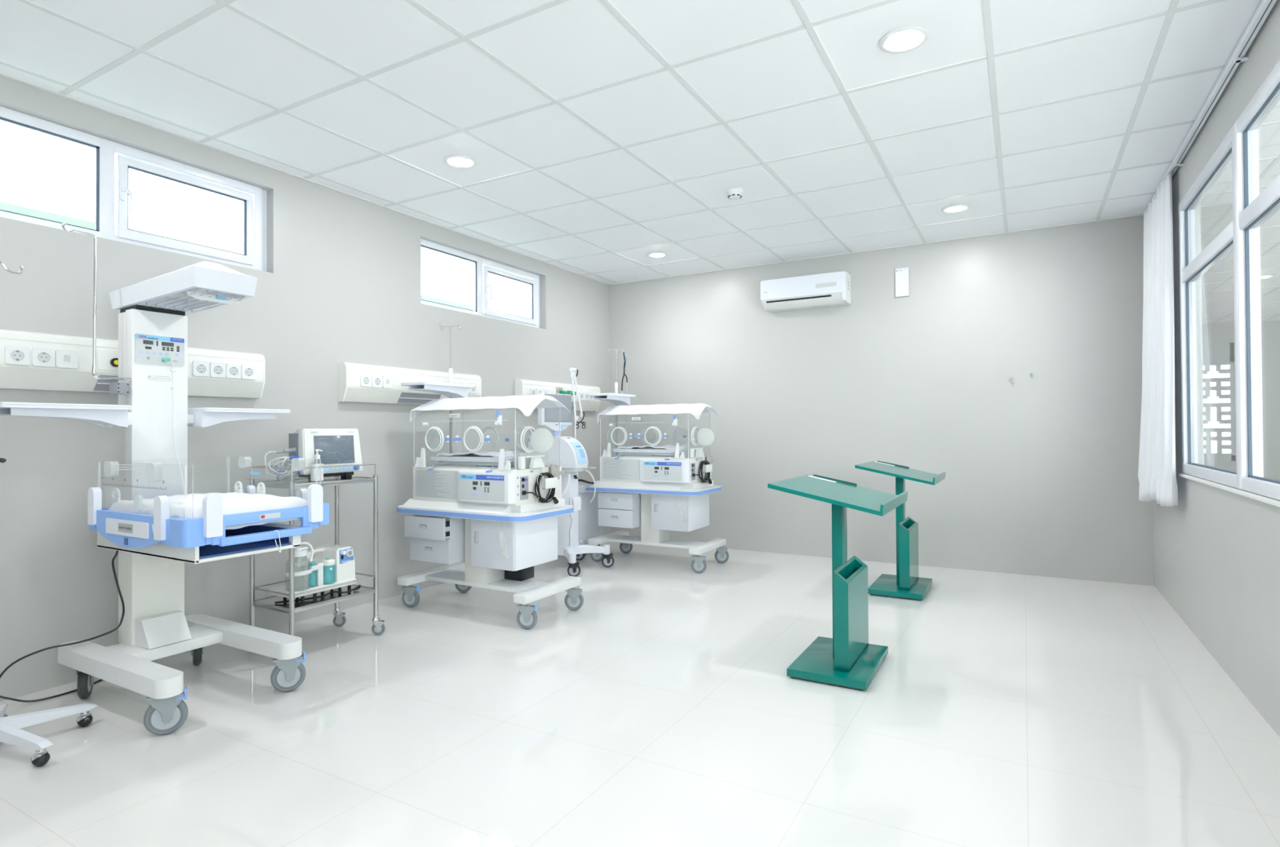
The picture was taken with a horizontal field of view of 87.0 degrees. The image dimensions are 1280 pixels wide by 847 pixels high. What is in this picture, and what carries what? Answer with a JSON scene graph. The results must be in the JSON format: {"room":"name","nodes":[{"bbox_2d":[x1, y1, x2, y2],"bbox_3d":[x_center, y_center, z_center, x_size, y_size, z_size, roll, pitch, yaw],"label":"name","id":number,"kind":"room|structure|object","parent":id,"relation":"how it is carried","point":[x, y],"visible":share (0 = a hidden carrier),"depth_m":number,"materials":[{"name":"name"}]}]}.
{"room":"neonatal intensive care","nodes":[
{"label":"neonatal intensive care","id":0,"kind":"room"},
{"bbox_2d":[0,75,610,702],"bbox_3d":[-2.274,-0.201,3.905,0.140,2.809,7.940,-1,-1,30],"label":"wall","id":1,"kind":"structure","parent":0,"point":[341,282],"depth_m":3.95,"materials":[{"name":"paint"}]},
{"bbox_2d":[0,328,265,399],"bbox_3d":[-2.470,-0.276,3.324,0.096,0.257,1.235,-1,-1,30],"label":"panel","id":2,"kind":"object","parent":1,"relation":"attached to","point":[29,361],"visible":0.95,"depth_m":3.12,"materials":[{"name":"white plastic"}]},
{"bbox_2d":[4,345,29,365],"bbox_3d":[-2.672,-0.292,2.894,0.009,0.080,0.080,-1,-1,30],"label":"power socket","id":3,"kind":"object","parent":2,"relation":"attached to","point":[14,355],"depth_m":2.89,"materials":[{"name":"white plastic"}]},
{"bbox_2d":[31,347,55,367],"bbox_3d":[-2.628,-0.292,2.973,0.009,0.080,0.080,-1,-1,30],"label":"power socket","id":4,"kind":"object","parent":2,"relation":"attached to","point":[40,357],"depth_m":2.97,"materials":[{"name":"white plastic"}]},
{"bbox_2d":[55,349,78,368],"bbox_3d":[-2.587,-0.291,3.045,0.009,0.080,0.080,-1,-1,30],"label":"socket","id":5,"kind":"object","parent":2,"relation":"attached to","point":[64,358],"depth_m":3.04,"materials":[{"name":"white plastic"}]},
{"bbox_2d":[97,349,118,370],"bbox_3d":[-2.500,-0.301,3.203,0.003,0.093,0.125,-1,-1,30],"label":"outlet plate","id":6,"kind":"object","parent":2,"relation":"attached to","point":[107,359],"depth_m":3.18,"materials":[{"name":"white plastic"}]},
{"bbox_2d":[110,358,118,367],"bbox_3d":[-2.490,-0.290,3.206,0.013,0.042,0.042,-1,-1,30],"label":"outlet","id":7,"kind":"object","parent":2,"relation":"attached to","point":[113,362],"depth_m":3.20,"materials":[{"name":"plastic"}]},
{"bbox_2d":[192,360,209,377],"bbox_3d":[-2.304,-0.288,3.542,0.009,0.080,0.080,-1,-1,30],"label":"power socket","id":8,"kind":"object","parent":2,"relation":"attached to","point":[200,368],"depth_m":3.54,"materials":[{"name":"white plastic"}]},
{"bbox_2d":[209,362,226,377],"bbox_3d":[-2.262,-0.287,3.616,0.009,0.080,0.080,-1,-1,30],"label":"power socket","id":9,"kind":"object","parent":2,"relation":"attached to","point":[217,370],"depth_m":3.61,"materials":[{"name":"white plastic"}]},
{"bbox_2d":[226,363,241,378],"bbox_3d":[-2.222,-0.287,3.687,0.009,0.080,0.080,-1,-1,30],"label":"power socket","id":10,"kind":"object","parent":2,"relation":"attached to","point":[233,371],"depth_m":3.68,"materials":[{"name":"white plastic"}]},
{"bbox_2d":[240,364,256,379],"bbox_3d":[-2.181,-0.286,3.760,0.009,0.080,0.080,-1,-1,30],"label":"power socket","id":11,"kind":"object","parent":2,"relation":"attached to","point":[247,371],"depth_m":3.75,"materials":[{"name":"white plastic"}]},
{"bbox_2d":[0,106,266,271],"bbox_3d":[-2.563,-1.140,3.357,0.110,0.500,1.480,-1,-1,30],"label":"window","id":12,"kind":"structure","parent":1,"relation":"in","point":[109,197],"depth_m":3.40,"materials":[{"name":"white plastic"}]},
{"bbox_2d":[337,361,481,404],"bbox_3d":[-1.599,-0.265,4.859,0.092,0.257,1.235,-1,-1,30],"label":"panel","id":13,"kind":"object","parent":1,"relation":"attached to","point":[357,382],"visible":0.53,"depth_m":4.60,"materials":[{"name":"white plastic"}]},
{"bbox_2d":[360,374,371,386],"bbox_3d":[-1.800,-0.282,4.429,0.009,0.080,0.080,-1,-1,30],"label":"power socket","id":14,"kind":"object","parent":13,"relation":"attached to","point":[365,380],"depth_m":4.42,"materials":[{"name":"white plastic"}]},
{"bbox_2d":[371,375,382,387],"bbox_3d":[-1.756,-0.281,4.507,0.009,0.080,0.080,-1,-1,30],"label":"power socket","id":15,"kind":"object","parent":13,"relation":"attached to","point":[376,380],"depth_m":4.50,"materials":[{"name":"white plastic"}]},
{"bbox_2d":[382,376,392,388],"bbox_3d":[-1.715,-0.281,4.579,0.009,0.080,0.080,-1,-1,30],"label":"socket","id":16,"kind":"object","parent":13,"relation":"attached to","point":[387,381],"depth_m":4.57,"materials":[{"name":"white plastic"}]},
{"bbox_2d":[462,382,469,393],"bbox_3d":[-1.349,-0.277,5.222,0.009,0.080,0.080,-1,-1,30],"label":"power socket","id":17,"kind":"object","parent":13,"relation":"attached to","point":[462,383],"depth_m":5.24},
{"bbox_2d":[469,382,477,393],"bbox_3d":[-1.308,-0.276,5.294,0.009,0.080,0.080,-1,-1,30],"label":"power socket","id":18,"kind":"object","parent":13,"relation":"attached to","point":[474,390],"depth_m":5.30,"materials":[{"name":"white plastic"}]},
{"bbox_2d":[420,238,540,328],"bbox_3d":[-1.276,-1.125,5.621,0.110,0.500,1.490,-1,-1,30],"label":"window","id":19,"kind":"structure","parent":1,"relation":"in","point":[482,266],"depth_m":5.61,"materials":[{"name":"white plastic"}]},
{"bbox_2d":[515,378,600,411],"bbox_3d":[-0.716,-0.256,6.359,0.146,0.257,1.235,-1,-1,30],"label":"panel","id":20,"kind":"object","parent":1,"relation":"attached to","point":[522,387],"visible":0.71,"depth_m":6.32,"materials":[{"name":"plastic"}]},
{"bbox_2d":[529,387,536,395],"bbox_3d":[-0.940,-0.272,5.941,0.009,0.080,0.080,-1,-1,30],"label":"power socket","id":21,"kind":"object","parent":20,"relation":"attached to","point":[532,390],"depth_m":5.93,"materials":[{"name":"white plastic"}]},
{"bbox_2d":[536,388,542,395],"bbox_3d":[-0.896,-0.272,6.020,0.009,0.080,0.080,-1,-1,30],"label":"power socket","id":22,"kind":"object","parent":20,"relation":"attached to","point":[538,390],"depth_m":6.01,"materials":[{"name":"white plastic"}]},
{"bbox_2d":[542,389,548,393],"bbox_3d":[-0.855,-0.271,6.092,0.009,0.080,0.080,-1,-1,30],"label":"socket","id":23,"kind":"object","parent":20,"relation":"attached to","point":[544,391],"depth_m":6.09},
{"bbox_2d":[555,387,563,394],"bbox_3d":[-0.749,-0.301,6.282,0.006,0.070,0.100,-1,-1,30],"label":"outlet plate","id":24,"kind":"object","parent":20,"relation":"attached to","point":[558,390],"depth_m":6.26,"materials":[{"name":"plastic"}]},
{"bbox_2d":[578,391,584,400],"bbox_3d":[-0.572,-0.268,6.589,0.009,0.080,0.080,-1,-1,30],"label":"power socket","id":25,"kind":"object","parent":20,"relation":"attached to","point":[581,394],"depth_m":6.59,"materials":[{"name":"white plastic"}]},
{"bbox_2d":[583,392,588,400],"bbox_3d":[-0.530,-0.267,6.663,0.009,0.080,0.080,-1,-1,30],"label":"power socket","id":26,"kind":"object","parent":20,"relation":"attached to","point":[585,394],"depth_m":6.65,"materials":[{"name":"white plastic"}]},
{"bbox_2d":[588,392,593,400],"bbox_3d":[-0.489,-0.267,6.734,0.009,0.080,0.080,-1,-1,30],"label":"power socket","id":27,"kind":"object","parent":20,"relation":"attached to","point":[590,398],"depth_m":6.72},
{"bbox_2d":[0,71,1143,285],"bbox_3d":[-0.236,-1.526,2.675,4.647,0.006,7.800,-1,-1,30],"label":"trim","id":28,"kind":"structure","parent":1,"relation":"attached to","point":[2,74],"depth_m":4.71,"materials":[{"name":"paint"}]},
{"bbox_2d":[0,542,1279,846],"bbox_3d":[2.872,1.246,5.134,7.605,0.120,15.220,-1,-1,30],"label":"floor","id":29,"kind":"structure","parent":0,"point":[664,709],"depth_m":2.59,"materials":[{"name":"tile"}]},
{"bbox_2d":[0,261,97,766],"bbox_3d":[-2.332,0.296,2.442,0.610,1.786,0.600,-1,-1,30],"label":"stand","id":30,"kind":"object","parent":29,"relation":"on","point":[11,733],"visible":1,"depth_m":2.47,"materials":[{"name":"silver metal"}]},
{"bbox_2d":[0,679,102,702],"bbox_3d":[-2.671,1.141,2.814,0.116,0.104,0.867,-1,-1,27],"label":"power cord","id":31,"kind":"object","parent":29,"relation":"on","point":[100,680],"visible":0.69,"depth_m":2.90,"materials":[{"name":"black rubber"}]},
{"bbox_2d":[0,222,328,735],"bbox_3d":[-1.957,0.184,2.920,1.078,2.015,1.188,-1,-1,30],"label":"infant warmer","id":32,"kind":"object","parent":29,"relation":"on","point":[158,527],"visible":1,"depth_m":2.94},
{"bbox_2d":[0,551,124,678],"bbox_3d":[-2.428,0.843,2.716,0.327,0.702,0.538,-1,-1,30],"label":"power cord","id":33,"kind":"object","parent":32,"relation":"attached to","point":[117,552],"visible":0.9,"depth_m":2.87,"materials":[{"name":"black rubber"}]},
{"bbox_2d":[0,402,131,410],"bbox_3d":[-2.362,-0.068,2.727,0.264,0.020,0.448,-1,-1,30],"label":"shelf","id":34,"kind":"object","parent":32,"relation":"attached to","point":[3,406],"depth_m":2.64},
{"bbox_2d":[148,375,171,379],"bbox_3d":[-2.174,-0.209,3.057,0.001,0.011,0.092,-1,-1,30],"label":"print","id":35,"kind":"object","parent":32,"relation":"attached to","point":[150,377],"depth_m":3.06},
{"bbox_2d":[108,261,257,313],"bbox_3d":[-2.030,-0.601,2.989,0.708,0.176,0.260,-1,-1,30],"label":"hood","id":36,"kind":"object","parent":32,"relation":"attached to","point":[204,285],"depth_m":2.89,"materials":[{"name":"metal"}]},
{"bbox_2d":[187,407,290,413],"bbox_3d":[-2.025,-0.063,3.401,0.264,0.020,0.424,-1,-1,30],"label":"shelf","id":37,"kind":"object","parent":32,"relation":"attached to","point":[209,410],"depth_m":3.27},
{"bbox_2d":[199,525,291,559],"bbox_3d":[-1.863,0.475,2.841,0.725,0.064,0.366,-1,-1,30],"label":"tray","id":38,"kind":"object","parent":32,"relation":"on","point":[206,552],"depth_m":2.74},
{"bbox_2d":[249,462,385,657],"bbox_3d":[-1.759,0.712,3.693,0.407,0.972,0.568,-1,-1,30],"label":"trolley","id":39,"kind":"object","parent":29,"relation":"on","point":[291,607],"visible":0.62,"depth_m":3.61,"materials":[{"name":"metal"}]},
{"bbox_2d":[264,451,300,482],"bbox_3d":[-1.876,0.224,3.542,0.117,0.163,0.195,-1,-1,30],"label":"cable bundle","id":40,"kind":"object","parent":39,"relation":"on","point":[281,464],"visible":0.9,"depth_m":3.51,"materials":[{"name":"white plastic"}]},
{"bbox_2d":[266,542,356,603],"bbox_3d":[-1.758,0.777,3.638,0.234,0.316,0.388,-1,-1,30],"label":"suction machine","id":41,"kind":"object","parent":39,"relation":"on","point":[331,565],"visible":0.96,"depth_m":3.61,"materials":[{"name":"white plastic"}]},
{"bbox_2d":[285,546,310,591],"bbox_3d":[-1.776,0.753,3.506,0.117,0.216,0.115,-1,-1,30],"label":"jar","id":42,"kind":"object","parent":41,"relation":"on","point":[303,574],"depth_m":3.54,"materials":[{"name":"clear glass"}]},
{"bbox_2d":[266,578,356,598],"bbox_3d":[-1.765,0.878,3.642,0.215,0.030,0.387,-1,-1,30],"label":"tray","id":43,"kind":"object","parent":41,"relation":"on","point":[300,587],"depth_m":3.57,"materials":[{"name":"white plastic"}]},
{"bbox_2d":[321,558,335,570],"bbox_3d":[-1.678,0.792,3.634,0.066,0.130,0.066,-1,-1,30],"label":"canister","id":44,"kind":"object","parent":41,"relation":"on","point":[327,564],"depth_m":3.62,"materials":[{"name":"teal plastic"}]},
{"bbox_2d":[253,584,374,613],"bbox_3d":[-1.769,0.946,3.688,0.348,0.025,0.513,-1,-1,30],"label":"shelf","id":45,"kind":"object","parent":39,"relation":"attached to","point":[268,603],"depth_m":3.57,"materials":[{"name":"metal"}]},
{"bbox_2d":[253,475,374,488],"bbox_3d":[-1.773,0.320,3.695,0.348,0.025,0.513,-1,-1,30],"label":"shelf","id":46,"kind":"object","parent":39,"relation":"attached to","point":[327,481],"depth_m":3.59,"materials":[{"name":"metal"}]},
{"bbox_2d":[311,449,323,482],"bbox_3d":[-1.714,0.223,3.582,0.052,0.171,0.060,-1,-1,30],"label":"pump bottle","id":47,"kind":"object","parent":39,"relation":"on","point":[317,456],"visible":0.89,"depth_m":3.57,"materials":[{"name":"white plastic"}]},
{"bbox_2d":[275,585,360,604],"bbox_3d":[-1.713,0.918,3.622,0.437,0.034,0.067,0,-1,-43],"label":"power cord","id":48,"kind":"object","parent":39,"relation":"on","point":[358,587],"visible":0.93,"depth_m":3.62,"materials":[{"name":"black rubber"}]},
{"bbox_2d":[275,428,363,481],"bbox_3d":[-1.765,0.170,3.710,0.182,0.282,0.471,-1,-1,30],"label":"patient monitor","id":49,"kind":"object","parent":39,"relation":"on","point":[339,446],"visible":0.84,"depth_m":3.69,"materials":[{"name":"white plastic"}]},
{"bbox_2d":[333,608,341,615],"bbox_3d":[-1.792,1.112,3.990,0.044,0.040,0.044,-1,-1,30],"label":"socket","id":50,"kind":"object","parent":39,"relation":"attached to","point":[336,611],"depth_m":3.98,"materials":[{"name":"silver metal"}]},
{"bbox_2d":[371,615,380,623],"bbox_3d":[-1.496,1.108,3.822,0.044,0.040,0.044,-1,-1,30],"label":"socket","id":51,"kind":"object","parent":39,"relation":"attached to","point":[375,620],"depth_m":3.81,"materials":[{"name":"silver metal"}]},
{"bbox_2d":[396,321,583,629],"bbox_3d":[-1.002,0.234,4.379,1.175,1.934,0.608,-1,-1,30],"label":"incubator","id":52,"kind":"object","parent":29,"relation":"on","point":[480,510],"visible":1,"depth_m":4.21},
{"bbox_2d":[416,471,446,497],"bbox_3d":[-1.318,0.387,4.300,0.301,0.158,0.001,-1,-1,30],"label":"print","id":53,"kind":"object","parent":52,"relation":"on","point":[429,484],"depth_m":4.31},
{"bbox_2d":[400,381,475,388],"bbox_3d":[-1.381,-0.262,4.635,0.264,0.020,0.464,-1,-1,30],"label":"shelf","id":54,"kind":"object","parent":52,"relation":"attached to","point":[423,384],"depth_m":4.51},
{"bbox_2d":[430,454,530,466],"bbox_3d":[-1.005,0.239,4.389,0.650,0.055,0.340,-1,-1,30],"label":"tray","id":55,"kind":"object","parent":52,"relation":"on","point":[446,460],"depth_m":4.26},
{"bbox_2d":[528,367,613,577],"bbox_3d":[-0.588,0.369,5.692,0.625,1.685,0.634,-1,-1,35],"label":"ventilator","id":56,"kind":"object","parent":29,"relation":"on","point":[574,459],"visible":0.78,"depth_m":5.59,"materials":[{"name":"plastic"}]},
{"bbox_2d":[537,393,572,431],"bbox_3d":[-0.704,-0.093,5.601,0.109,0.308,0.346,-1,-1,30],"label":"monitor","id":57,"kind":"object","parent":56,"relation":"on","point":[548,418],"depth_m":5.58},
{"bbox_2d":[577,481,603,555],"bbox_3d":[-0.560,0.890,6.317,0.366,0.655,0.400,-1,-1,30],"label":"air compressor","id":58,"kind":"object","parent":29,"relation":"on","point":[588,527],"visible":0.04,"depth_m":6.18,"materials":[{"name":"white plastic"}]},
{"bbox_2d":[577,479,594,484],"bbox_3d":[-0.560,0.534,6.205,0.275,0.051,0.101,0,-1,3],"label":"power cord","id":59,"kind":"object","parent":58,"relation":"on","point":[579,480],"visible":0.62,"depth_m":6.20,"materials":[{"name":"black rubber"}]},
{"bbox_2d":[587,346,728,573],"bbox_3d":[0.126,0.242,5.877,1.175,1.934,0.608,-1,-1,30],"label":"infant incubator","id":60,"kind":"object","parent":29,"relation":"on","point":[658,490],"visible":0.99,"depth_m":5.72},
{"bbox_2d":[587,393,635,397],"bbox_3d":[-0.253,-0.254,6.133,0.264,0.020,0.464,-1,-1,30],"label":"shelf","id":61,"kind":"object","parent":60,"relation":"attached to","point":[595,395],"depth_m":5.99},
{"bbox_2d":[603,461,626,479],"bbox_3d":[-0.191,0.395,5.799,0.301,0.158,0.001,-1,-1,30],"label":"print","id":62,"kind":"object","parent":60,"relation":"on","point":[611,469],"depth_m":5.81},
{"bbox_2d":[621,352,627,394],"bbox_3d":[-0.146,-0.444,6.314,0.065,0.444,0.018,0,-1,-26],"label":"stethoscope","id":63,"kind":"object","parent":60,"relation":"on","point":[624,358],"visible":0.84,"depth_m":6.31,"materials":[{"name":"black metal"}]},
{"bbox_2d":[612,448,695,456],"bbox_3d":[0.122,0.247,5.887,0.650,0.055,0.340,-1,-1,30],"label":"tray","id":64,"kind":"object","parent":60,"relation":"on","point":[624,451],"depth_m":5.76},
{"bbox_2d":[767,474,907,690],"bbox_3d":[0.986,0.727,3.289,0.510,0.904,0.698,-1,-1,30],"label":"stand","id":65,"kind":"object","parent":29,"relation":"on","point":[847,659],"visible":1,"depth_m":3.18,"materials":[{"name":"metal"}]},
{"bbox_2d":[854,461,946,600],"bbox_3d":[1.881,0.737,4.836,0.510,0.904,0.698,-1,-1,30],"label":"stand","id":66,"kind":"object","parent":29,"relation":"on","point":[907,584],"visible":0.94,"depth_m":4.72,"materials":[{"name":"metal"}]},
{"bbox_2d":[0,0,1279,324],"bbox_3d":[2.691,-1.573,5.003,7.715,0.100,15.340,-1,-1,30],"label":"ceiling","id":67,"kind":"structure","parent":0,"point":[570,47],"depth_m":3.25,"materials":[{"name":"tile"}]},
{"bbox_2d":[443,155,477,168],"bbox_3d":[-1.034,-1.503,3.886,0.187,0.017,0.187,-1,-1,30],"label":"recessed light","id":68,"kind":"object","parent":67,"relation":"in","point":[455,161],"visible":1,"depth_m":3.87,"materials":[{"name":"white plastic"}]},
{"bbox_2d":[449,158,471,166],"bbox_3d":[-1.034,-1.502,3.886,0.115,0.015,0.115,-1,-1,30],"label":"diffuser","id":69,"kind":"object","parent":68,"relation":"attached to","point":[453,162],"depth_m":3.87,"materials":[{"name":"white plastic"}]},
{"bbox_2d":[0,0,1226,283],"bbox_3d":[-0.236,-1.528,2.675,4.647,0.005,7.800,-1,-1,30],"label":"ceiling grid","id":70,"kind":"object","parent":67,"relation":"attached to","point":[220,4],"depth_m":3.23,"materials":[{"name":"white metal"}]},
{"bbox_2d":[646,252,667,257],"bbox_3d":[0.154,-1.490,5.979,0.187,0.017,0.187,-1,-1,30],"label":"recessed light","id":71,"kind":"object","parent":67,"relation":"in","point":[652,255],"visible":1,"depth_m":5.95,"materials":[{"name":"white plastic"}]},
{"bbox_2d":[650,253,663,257],"bbox_3d":[0.154,-1.488,5.979,0.115,0.015,0.115,-1,-1,30],"label":"diffuser","id":72,"kind":"object","parent":71,"relation":"attached to","point":[651,255],"depth_m":5.96,"materials":[{"name":"white plastic"}]},
{"bbox_2d":[725,187,743,199],"bbox_3d":[0.615,-1.490,4.385,0.111,0.050,0.111,-1,-1,30],"label":"smoke detector","id":73,"kind":"object","parent":67,"relation":"attached to","point":[734,193],"visible":1,"depth_m":4.35,"materials":[{"name":"white plastic"}]},
{"bbox_2d":[879,25,928,53],"bbox_3d":[1.053,-1.527,2.695,0.187,0.017,0.187,-1,-1,30],"label":"recessed light","id":74,"kind":"object","parent":67,"relation":"in","point":[906,38],"visible":1,"depth_m":2.68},
{"bbox_2d":[888,31,919,48],"bbox_3d":[1.053,-1.526,2.695,0.115,0.015,0.115,-1,-1,30],"label":"diffuser","id":75,"kind":"object","parent":74,"relation":"attached to","point":[900,40],"depth_m":2.68,"materials":[{"name":"white plastic"}]},
{"bbox_2d":[941,204,970,213],"bbox_3d":[2.229,-1.513,4.765,0.187,0.017,0.187,-1,-1,30],"label":"recessed light","id":76,"kind":"object","parent":67,"relation":"in","point":[956,208],"visible":1,"depth_m":4.74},
{"bbox_2d":[946,206,964,212],"bbox_3d":[2.229,-1.512,4.765,0.115,0.015,0.115,-1,-1,30],"label":"diffuser","id":77,"kind":"object","parent":76,"relation":"attached to","point":[949,209],"depth_m":4.75,"materials":[{"name":"white plastic"}]},
{"bbox_2d":[1260,275,1274,279],"bbox_3d":[6.454,-1.516,6.999,0.187,0.017,0.187,-1,-1,30],"label":"recessed light","id":78,"kind":"object","parent":67,"relation":"in","point":[1262,277],"visible":0.61,"depth_m":6.95,"materials":[{"name":"white"}]},
{"bbox_2d":[608,215,1154,586],"bbox_3d":[1.772,-0.203,6.091,4.735,2.809,0.140,-1,-1,30],"label":"wall","id":79,"kind":"structure","parent":0,"point":[1042,479],"depth_m":5.62,"materials":[{"name":"paint"}]},
{"bbox_2d":[760,271,850,312],"bbox_3d":[1.482,-1.179,6.060,0.762,0.260,0.213,-1,-1,30],"label":"air conditioner","id":80,"kind":"object","parent":79,"relation":"attached to","point":[828,289],"visible":1,"depth_m":5.97,"materials":[{"name":"white plastic"}]},
{"bbox_2d":[894,266,909,297],"bbox_3d":[2.230,-1.203,5.747,0.112,0.247,0.016,-1,-1,30],"label":"box","id":81,"kind":"object","parent":79,"relation":"attached to","point":[901,274],"visible":1,"depth_m":5.74,"materials":[{"name":"plastic"}]},
{"bbox_2d":[1153,0,1279,737],"bbox_3d":[1.830,-0.248,1.492,0.088,2.809,7.800,-1,-1,30],"label":"wall","id":82,"kind":"structure","parent":0,"point":[1216,553],"depth_m":3.16,"materials":[{"name":"paint"}]},
{"bbox_2d":[1144,0,1276,211],"bbox_3d":[1.908,-1.519,1.790,0.049,0.045,6.980,-1,-1,30],"label":"track","id":83,"kind":"object","parent":82,"relation":"attached to","point":[1265,6],"visible":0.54,"depth_m":2.94,"materials":[{"name":"white metal"}]},
{"bbox_2d":[1137,172,1177,506],"bbox_3d":[3.315,-0.475,4.351,0.092,2.027,1.042,-1,-1,30],"label":"curtain","id":84,"kind":"object","parent":83,"relation":"hanging from","point":[1157,473],"visible":1,"depth_m":4.19,"materials":[{"name":"fabric"}]},
{"bbox_2d":[1178,58,1279,507],"bbox_3d":[1.812,-0.502,1.518,0.079,1.592,5.585,-1,-1,30],"label":"window","id":85,"kind":"structure","parent":82,"relation":"in","point":[1251,209],"depth_m":2.85,"materials":[{"name":"white plastic"}]},
{"bbox_2d":[1200,120,1279,324],"bbox_3d":[4.788,-1.546,3.788,2.812,0.005,15.100,-1,-1,30],"label":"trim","id":86,"kind":"structure","parent":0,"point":[1269,167],"depth_m":5.70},
{"bbox_2d":[1202,320,1279,480],"bbox_3d":[8.573,-0.149,10.392,2.840,2.709,0.140,-1,-1,30],"label":"wall","id":87,"kind":"structure","parent":0,"point":[1270,330],"depth_m":9.93,"materials":[{"name":"paint"}]},
{"bbox_2d":[1202,342,1235,461],"bbox_3d":[8.750,-0.327,10.281,0.460,1.780,0.080,-1,-1,30],"label":"window","id":88,"kind":"structure","parent":87,"relation":"in","point":[1217,355],"depth_m":10.23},
{"label":"outside","id":89,"kind":"structure","parent":0,"visible":0},
{"bbox_2d":[0,201,472,310],"bbox_3d":[-2.751,-0.608,5.594,0.300,1.262,11.000,-1,-1,30],"label":"window sill","id":90,"kind":"structure","parent":89,"point":[3,206],"depth_m":4.04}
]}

